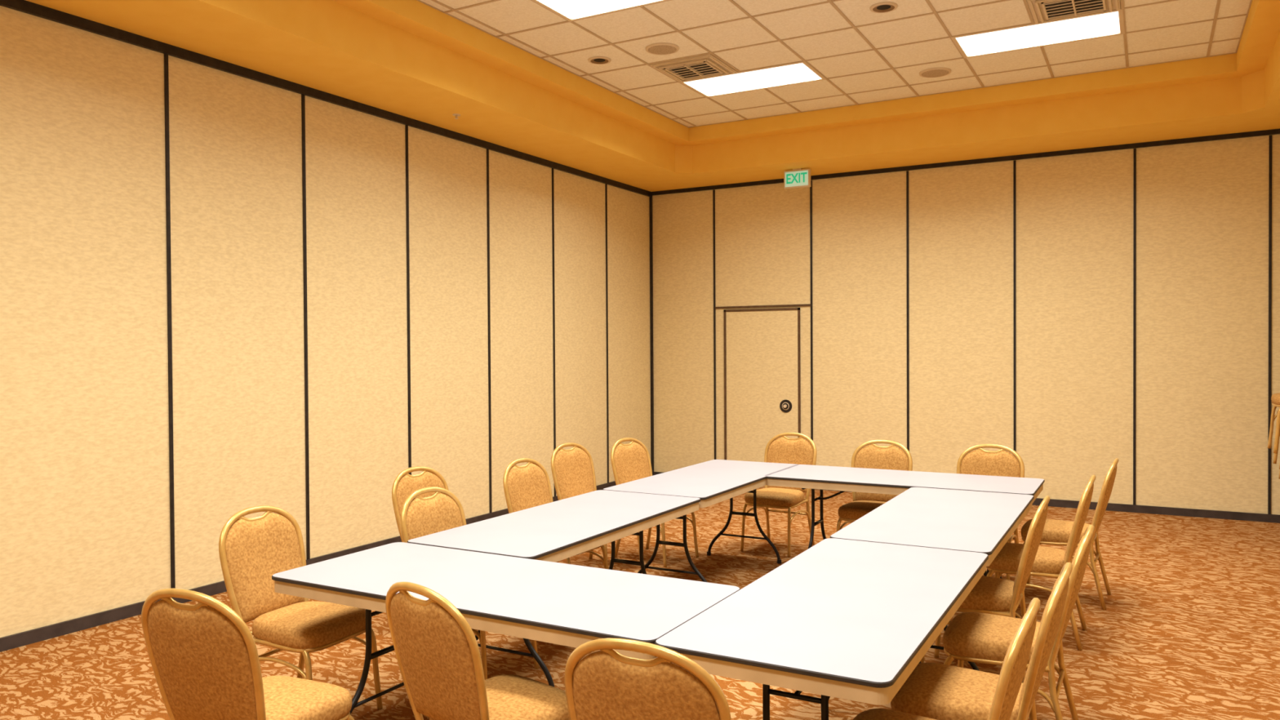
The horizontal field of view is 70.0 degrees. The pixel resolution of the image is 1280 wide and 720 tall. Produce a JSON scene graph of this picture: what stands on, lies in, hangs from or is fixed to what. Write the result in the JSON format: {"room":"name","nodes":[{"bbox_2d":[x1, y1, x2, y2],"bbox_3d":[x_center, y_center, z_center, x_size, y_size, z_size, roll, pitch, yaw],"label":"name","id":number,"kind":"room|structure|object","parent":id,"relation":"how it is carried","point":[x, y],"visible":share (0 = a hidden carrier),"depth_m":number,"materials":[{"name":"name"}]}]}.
{"room":"conference room","nodes":[
{"label":"conference room","id":0,"kind":"room"},
{"bbox_2d":[0,5,650,637],"bbox_3d":[-3.077,-0.565,6.161,0.120,4.360,13.240,0,1,29],"label":"wall","id":1,"kind":"structure","parent":0,"point":[85,476],"depth_m":6.56,"materials":[{"name":"fabric"}]},
{"bbox_2d":[0,480,616,652],"bbox_3d":[-3.003,1.577,6.156,0.020,0.075,13.000,0,1,29],"label":"baseboard","id":2,"kind":"structure","parent":1,"relation":"attached to","point":[33,636],"depth_m":5.68,"materials":[{"name":"plastic"}]},
{"bbox_2d":[0,0,651,588],"bbox_3d":[-3.010,-0.263,6.128,0.030,3.605,13.000,0,1,29],"label":"trim","id":3,"kind":"structure","parent":1,"relation":"attached to","point":[23,6],"depth_m":6.97,"materials":[{"name":"black metal"}]},
{"bbox_2d":[0,485,1279,719],"bbox_3d":[0.198,1.669,4.371,7.590,0.100,13.240,0,1,29],"label":"floor","id":4,"kind":"structure","parent":0,"point":[1188,628],"depth_m":5.17,"materials":[{"name":"carpet"}]},
{"bbox_2d":[141,588,354,719],"bbox_3d":[-1.302,1.177,3.096,0.480,0.944,0.589,0,1,23],"label":"banquet chair","id":5,"kind":"object","parent":4,"relation":"on","point":[204,657],"visible":1,"depth_m":2.87,"materials":[{"name":"fabric"}]},
{"bbox_2d":[218,505,382,709],"bbox_3d":[-1.562,1.164,4.195,0.589,0.944,0.480,0,1,25],"label":"banquet chair","id":6,"kind":"object","parent":4,"relation":"on","point":[252,550],"visible":0.87,"depth_m":4.16,"materials":[{"name":"fabric"}]},
{"bbox_2d":[391,466,448,542],"bbox_3d":[-1.169,1.142,5.597,0.589,0.944,0.480,0,1,31],"label":"banquet chair","id":7,"kind":"object","parent":4,"relation":"on","point":[405,483],"visible":0.21,"depth_m":5.66,"materials":[{"name":"fabric"}]},
{"bbox_2d":[400,486,539,679],"bbox_3d":[-0.891,1.152,4.741,0.589,0.944,0.480,0,1,29],"label":"banquet chair","id":8,"kind":"object","parent":4,"relation":"on","point":[441,511],"visible":0.27,"depth_m":4.80,"materials":[{"name":"fabric"}]},
{"bbox_2d":[385,582,569,719],"bbox_3d":[-0.513,1.172,3.092,0.480,0.944,0.589,0,1,42],"label":"banquet chair","id":9,"kind":"object","parent":4,"relation":"on","point":[437,650],"visible":0.98,"depth_m":2.92,"materials":[{"name":"fabric"}]},
{"bbox_2d":[271,542,740,714],"bbox_3d":[-0.571,1.263,3.700,1.824,0.740,0.758,0,1,29],"label":"folding table","id":10,"kind":"object","parent":4,"relation":"on","point":[568,605],"visible":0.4,"depth_m":3.58,"materials":[{"name":"white laminate"}]},
{"bbox_2d":[407,489,700,687],"bbox_3d":[-0.380,1.243,5.088,0.758,0.740,1.824,0,1,29],"label":"folding table","id":11,"kind":"object","parent":4,"relation":"on","point":[555,531],"visible":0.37,"depth_m":4.87,"materials":[{"name":"white laminate"}]},
{"bbox_2d":[502,457,608,568],"bbox_3d":[-0.556,1.133,5.999,0.589,0.944,0.480,0,1,31],"label":"banquet chair","id":12,"kind":"object","parent":4,"relation":"on","point":[528,486],"visible":0.38,"depth_m":6.07,"materials":[{"name":"fabric"}]},
{"bbox_2d":[551,442,640,567],"bbox_3d":[-0.339,1.119,6.961,0.589,0.944,0.480,0,1,37],"label":"banquet chair","id":13,"kind":"object","parent":4,"relation":"on","point":[573,473],"visible":0.48,"depth_m":7.06,"materials":[{"name":"fabric"}]},
{"bbox_2d":[564,637,731,719],"bbox_3d":[0.116,1.175,2.567,0.480,0.944,0.589,0,1,27],"label":"banquet chair","id":14,"kind":"object","parent":4,"relation":"on","point":[606,684],"visible":1,"depth_m":2.31,"materials":[{"name":"fabric"}]},
{"bbox_2d":[610,437,698,567],"bbox_3d":[0.104,1.111,7.323,0.589,0.944,0.480,0,1,39],"label":"banquet chair","id":15,"kind":"object","parent":4,"relation":"on","point":[630,462],"visible":0.44,"depth_m":7.40,"materials":[{"name":"fabric"}]},
{"bbox_2d":[603,459,798,582],"bbox_3d":[0.514,1.216,6.690,0.758,0.740,1.824,0,1,29],"label":"folding table","id":16,"kind":"object","parent":4,"relation":"on","point":[713,482],"visible":0.77,"depth_m":6.42,"materials":[{"name":"white laminate"}]},
{"bbox_2d":[740,432,817,557],"bbox_3d":[1.165,1.100,7.644,0.480,0.944,0.589,0,1,33],"label":"banquet chair","id":17,"kind":"object","parent":4,"relation":"on","point":[784,450],"visible":0.74,"depth_m":7.70,"materials":[{"name":"fabric"}]},
{"bbox_2d":[654,537,988,719],"bbox_3d":[0.809,1.257,3.525,0.758,0.740,1.824,0,1,29],"label":"folding table","id":18,"kind":"object","parent":4,"relation":"on","point":[850,620],"visible":0.88,"depth_m":3.13,"materials":[{"name":"white laminate"}]},
{"bbox_2d":[836,440,912,531],"bbox_3d":[1.785,1.105,6.977,0.480,0.944,0.589,0,1,29],"label":"banquet chair","id":19,"kind":"object","parent":4,"relation":"on","point":[873,455],"visible":0.48,"depth_m":7.12,"materials":[{"name":"fabric"}]},
{"bbox_2d":[765,464,1044,578],"bbox_3d":[1.870,1.210,6.545,1.824,0.740,0.758,0,1,29],"label":"folding table","id":20,"kind":"object","parent":4,"relation":"on","point":[890,482],"visible":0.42,"depth_m":6.47,"materials":[{"name":"white laminate"}]},
{"bbox_2d":[830,487,1034,671],"bbox_3d":[1.703,1.230,5.127,0.758,0.740,1.824,0,1,29],"label":"folding table","id":21,"kind":"object","parent":4,"relation":"on","point":[970,521],"visible":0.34,"depth_m":4.91,"materials":[{"name":"white laminate"}]},
{"bbox_2d":[853,597,1039,719],"bbox_3d":[0.890,1.168,2.773,0.589,0.944,0.480,0,1,29],"label":"banquet chair","id":22,"kind":"object","parent":4,"relation":"on","point":[1012,672],"visible":1,"depth_m":2.52,"materials":[{"name":"fabric"}]},
{"bbox_2d":[890,562,1072,719],"bbox_3d":[1.192,1.160,3.212,0.589,0.944,0.480,0,1,29],"label":"banquet chair","id":23,"kind":"object","parent":4,"relation":"on","point":[935,691],"visible":0.92,"depth_m":3.09,"materials":[{"name":"fabric"}]},
{"bbox_2d":[920,495,1049,682],"bbox_3d":[1.739,1.138,4.601,0.589,0.944,0.480,0,1,29],"label":"banquet chair","id":24,"kind":"object","parent":4,"relation":"on","point":[989,595],"visible":0.54,"depth_m":4.41,"materials":[{"name":"fabric"}]},
{"bbox_2d":[956,444,1024,580],"bbox_3d":[2.491,1.106,6.617,0.480,0.944,0.589,0,1,31],"label":"banquet chair","id":25,"kind":"object","parent":4,"relation":"on","point":[980,461],"visible":0.32,"depth_m":6.80,"materials":[{"name":"fabric"}]},
{"bbox_2d":[942,524,1094,719],"bbox_3d":[1.594,1.149,3.869,0.589,0.944,0.480,0,1,29],"label":"banquet chair","id":26,"kind":"object","parent":4,"relation":"on","point":[971,637],"visible":0.77,"depth_m":3.76,"materials":[{"name":"fabric"}]},
{"bbox_2d":[986,475,1096,650],"bbox_3d":[2.322,1.125,5.318,0.589,0.944,0.480,0,1,29],"label":"banquet chair","id":27,"kind":"object","parent":4,"relation":"on","point":[1049,562],"visible":0.75,"depth_m":5.14,"materials":[{"name":"fabric"}]},
{"bbox_2d":[1021,457,1119,609],"bbox_3d":[2.853,1.111,6.084,0.589,0.944,0.480,0,1,31],"label":"banquet chair","id":28,"kind":"object","parent":4,"relation":"on","point":[1055,532],"visible":0.69,"depth_m":5.92,"materials":[{"name":"metal"}]},
{"bbox_2d":[1267,392,1279,479],"bbox_3d":[5.664,0.685,7.488,0.829,1.724,0.480,0,1,29],"label":"chairs","id":29,"kind":"object","parent":4,"relation":"on","point":[1275,398],"visible":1,"depth_m":7.67,"materials":[{"name":"metal"}]},
{"bbox_2d":[25,0,1279,191],"bbox_3d":[0.174,-2.310,4.317,7.350,0.500,13.000,0,1,29],"label":"soffit","id":30,"kind":"structure","parent":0,"point":[411,59],"depth_m":8.19,"materials":[{"name":"orange paint"}]},
{"bbox_2d":[452,113,460,119],"bbox_3d":[-1.569,-2.080,7.813,0.070,0.034,0.070,0,1,29],"label":"sprinkler head","id":31,"kind":"object","parent":30,"relation":"attached to","point":[456,115],"visible":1,"depth_m":7.80},
{"bbox_2d":[587,56,611,64],"bbox_3d":[-0.348,-2.579,7.874,0.200,0.011,0.200,0,1,29],"label":"recessed light","id":32,"kind":"object","parent":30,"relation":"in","point":[595,60],"visible":1,"depth_m":7.87,"materials":[{"name":"beige metal"}]},
{"bbox_2d":[532,0,669,21],"bbox_3d":[-0.144,-2.622,6.362,1.220,0.128,0.610,0,1,29],"label":"fluorescent ceiling light","id":33,"kind":"object","parent":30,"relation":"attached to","point":[570,10],"visible":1,"depth_m":6.72,"materials":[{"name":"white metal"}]},
{"bbox_2d":[649,53,737,82],"bbox_3d":[0.481,-2.575,8.109,0.580,0.034,0.580,0,1,29],"label":"ceiling vent","id":34,"kind":"object","parent":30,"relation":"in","point":[704,66],"visible":1,"depth_m":8.05,"materials":[{"name":"beige metal"}]},
{"bbox_2d":[680,61,826,97],"bbox_3d":[1.045,-2.658,8.492,1.220,0.128,0.610,0,1,29],"label":"fluorescent ceiling light","id":35,"kind":"object","parent":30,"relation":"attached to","point":[797,73],"visible":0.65,"depth_m":8.62,"materials":[{"name":"translucent white plastic diffuser"}]},
{"bbox_2d":[783,168,810,189],"bbox_3d":[1.771,-2.046,10.297,0.300,0.210,0.058,0,1,29],"label":"exit sign","id":36,"kind":"object","parent":30,"relation":"hanging from","point":[796,178],"visible":1,"depth_m":10.27,"materials":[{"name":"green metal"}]},
{"bbox_2d":[869,1,897,13],"bbox_3d":[1.782,-2.576,6.685,0.200,0.011,0.200,0,1,29],"label":"recessed light","id":37,"kind":"object","parent":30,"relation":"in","point":[886,6],"visible":1,"depth_m":6.68,"materials":[{"name":"beige metal"}]},
{"bbox_2d":[951,8,1124,57],"bbox_3d":[3.175,-2.655,7.303,1.220,0.128,0.610,0,1,29],"label":"fluorescent ceiling light","id":38,"kind":"object","parent":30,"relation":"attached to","point":[1108,24],"visible":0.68,"depth_m":7.42,"materials":[{"name":"glowing white translucent plastic diffuser"}]},
{"bbox_2d":[1026,0,1120,23],"bbox_3d":[3.145,-2.571,6.623,0.580,0.034,0.580,0,1,29],"label":"ceiling vent","id":39,"kind":"object","parent":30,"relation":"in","point":[1042,11],"visible":1,"depth_m":6.68,"materials":[{"name":"beige metal"}]},
{"bbox_2d":[417,0,1252,128],"bbox_3d":[0.172,-2.637,4.312,7.350,0.206,13.000,0,1,29],"label":"ceiling","id":40,"kind":"structure","parent":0,"point":[864,55],"depth_m":7.49,"materials":[{"name":"beige tile"}]},
{"bbox_2d":[645,42,679,54],"bbox_3d":[0.184,-2.575,7.576,0.280,0.018,0.280,0,1,29],"label":"ceiling speaker","id":41,"kind":"object","parent":40,"relation":"attached to","point":[660,48],"depth_m":7.54},
{"bbox_2d":[919,67,951,77],"bbox_3d":[2.674,-2.599,8.282,0.280,0.018,0.280,0,1,29],"label":"ceiling speaker","id":42,"kind":"object","parent":40,"relation":"attached to","point":[933,72],"depth_m":8.25},
{"bbox_2d":[652,133,1279,515],"bbox_3d":[3.381,-0.658,10.068,7.350,4.360,0.120,0,1,29],"label":"wall","id":43,"kind":"structure","parent":0,"point":[1202,371],"depth_m":9.66,"materials":[{"name":"fabric"}]},
{"bbox_2d":[725,310,798,462],"bbox_3d":[1.474,0.459,11.076,0.924,2.103,0.012,0,1,29],"label":"door slab","id":44,"kind":"structure","parent":43,"relation":"in","point":[762,346],"depth_m":11.08,"materials":[{"name":"fabric"}]},
{"bbox_2d":[779,399,791,412],"bbox_3d":[1.733,0.551,10.904,0.156,0.156,0.038,0,1,29],"label":"door knob","id":45,"kind":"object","parent":44,"relation":"attached to","point":[785,406],"depth_m":10.90,"materials":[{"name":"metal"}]},
{"bbox_2d":[715,303,810,459],"bbox_3d":[1.476,0.430,11.070,1.230,2.180,0.020,0,1,29],"label":"trim","id":46,"kind":"structure","parent":43,"relation":"attached to","point":[807,304],"depth_m":11.05,"materials":[{"name":"metal"}]},
{"bbox_2d":[648,128,1279,514],"bbox_3d":[3.347,-0.317,10.007,7.350,3.680,0.030,0,1,29],"label":"trim","id":47,"kind":"structure","parent":43,"relation":"attached to","point":[1274,131],"depth_m":9.68,"materials":[{"name":"black metal"}]},
{"bbox_2d":[653,471,1279,523],"bbox_3d":[3.360,1.486,10.036,7.310,0.075,0.020,0,1,29],"label":"baseboard","id":48,"kind":"structure","parent":43,"relation":"attached to","point":[1254,517],"depth_m":8.98,"materials":[{"name":"plastic"}]}
]}

